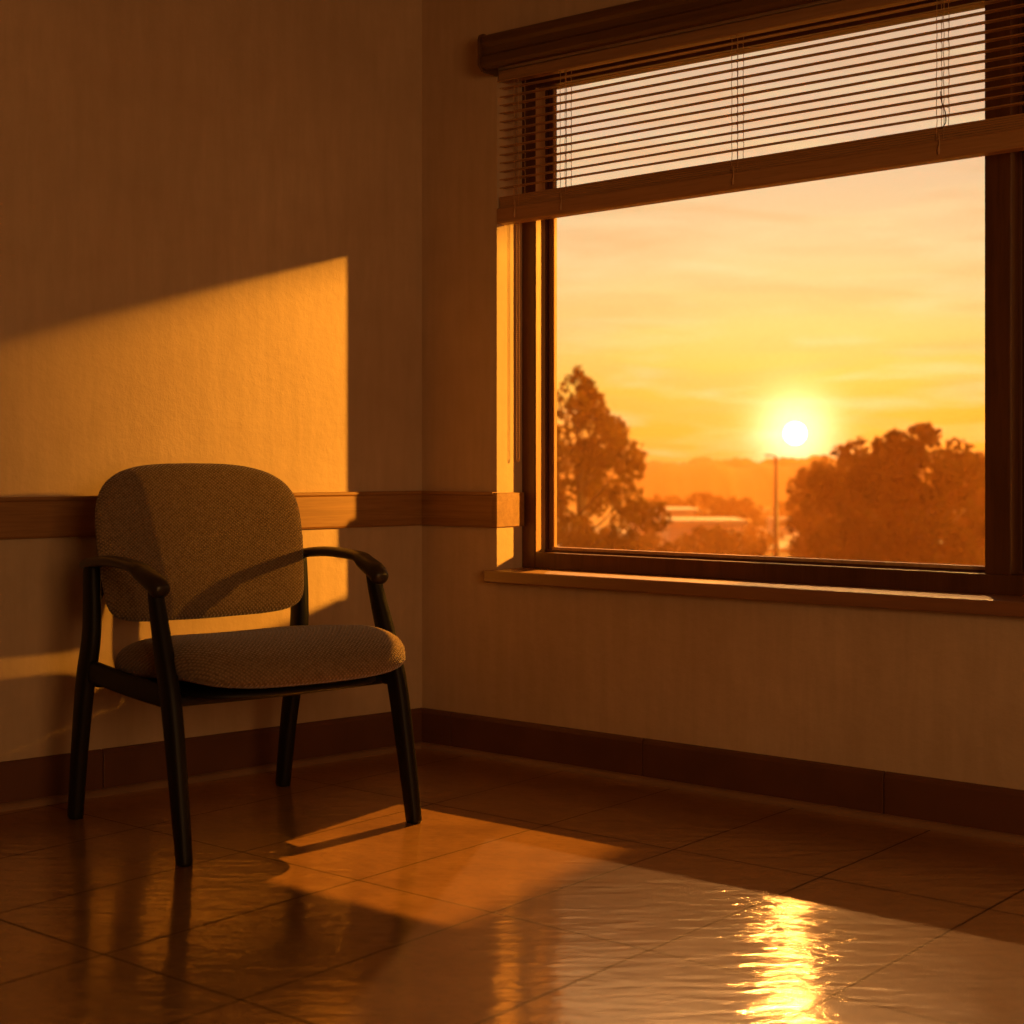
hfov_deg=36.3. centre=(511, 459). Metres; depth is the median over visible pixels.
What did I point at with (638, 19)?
window blind
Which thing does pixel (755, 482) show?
hill
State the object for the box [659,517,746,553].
building
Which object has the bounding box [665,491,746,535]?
bush
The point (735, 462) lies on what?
hill
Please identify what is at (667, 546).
bush
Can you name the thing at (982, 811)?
baseboard
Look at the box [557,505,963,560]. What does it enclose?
ground
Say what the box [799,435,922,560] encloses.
broad tree
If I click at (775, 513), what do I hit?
street lamp
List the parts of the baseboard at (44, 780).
shoe molding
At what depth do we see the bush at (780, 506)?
180.73 m
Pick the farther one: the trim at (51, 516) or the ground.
the ground
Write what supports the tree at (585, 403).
on the ground
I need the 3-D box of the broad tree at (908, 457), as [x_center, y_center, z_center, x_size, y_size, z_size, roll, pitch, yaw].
[15.043,3.716,57.979,5.880,10.343,6.093,0,0,0]
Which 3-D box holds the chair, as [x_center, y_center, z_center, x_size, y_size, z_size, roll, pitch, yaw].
[-0.637,0.449,3.780,0.665,0.881,0.691,0,0,-40]
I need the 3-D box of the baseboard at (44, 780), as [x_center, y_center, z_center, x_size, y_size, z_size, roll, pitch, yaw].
[-2.701,0.821,2.711,6.400,0.119,0.040,0,0,-40]
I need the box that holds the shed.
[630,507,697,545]
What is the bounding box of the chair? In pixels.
[67,463,421,866]
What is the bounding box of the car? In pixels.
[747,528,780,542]
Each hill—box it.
[558,460,980,505]
[595,455,982,467]
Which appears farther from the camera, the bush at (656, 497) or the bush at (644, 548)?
the bush at (656, 497)
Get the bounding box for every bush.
[593,528,651,550]
[630,533,690,552]
[641,494,703,516]
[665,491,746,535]
[673,524,768,555]
[700,495,772,553]
[759,498,802,529]
[855,517,977,561]
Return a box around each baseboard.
[0,708,421,811]
[421,708,1023,844]
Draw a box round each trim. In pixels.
[0,491,421,539]
[422,491,523,527]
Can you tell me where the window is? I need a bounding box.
[484,0,1023,617]
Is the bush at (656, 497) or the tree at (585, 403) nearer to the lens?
the tree at (585, 403)
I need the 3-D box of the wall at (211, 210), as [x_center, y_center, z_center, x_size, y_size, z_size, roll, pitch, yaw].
[-2.815,-0.470,2.767,6.500,2.940,0.200,0,0,-40]
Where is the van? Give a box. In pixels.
[767,517,798,538]
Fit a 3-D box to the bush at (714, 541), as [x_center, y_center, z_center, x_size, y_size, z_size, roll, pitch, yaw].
[13.739,6.897,103.959,7.478,5.309,7.671,0,0,0]
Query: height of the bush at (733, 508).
6.104 m
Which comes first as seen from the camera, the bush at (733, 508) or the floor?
the floor
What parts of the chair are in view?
leg, rail, armrest, leg, backrest, seat, leg, armrest, rail, leg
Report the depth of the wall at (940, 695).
4.43 m
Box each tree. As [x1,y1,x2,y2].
[557,365,672,549]
[784,455,857,557]
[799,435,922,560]
[833,421,984,565]
[930,450,984,563]
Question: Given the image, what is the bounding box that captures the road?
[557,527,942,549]
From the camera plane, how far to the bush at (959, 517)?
82.97 m
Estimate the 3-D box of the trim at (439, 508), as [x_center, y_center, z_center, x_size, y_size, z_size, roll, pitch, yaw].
[-0.127,0.147,4.735,0.315,0.106,0.133,0,0,39]
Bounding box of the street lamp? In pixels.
[765,454,778,556]
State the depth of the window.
4.05 m
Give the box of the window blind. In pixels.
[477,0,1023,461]
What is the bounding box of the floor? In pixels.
[0,749,1023,1023]
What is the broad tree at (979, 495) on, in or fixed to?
on the ground
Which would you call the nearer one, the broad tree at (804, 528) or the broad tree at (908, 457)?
the broad tree at (908, 457)
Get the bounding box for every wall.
[0,0,421,761]
[422,0,1023,789]
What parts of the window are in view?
sill, sash, sash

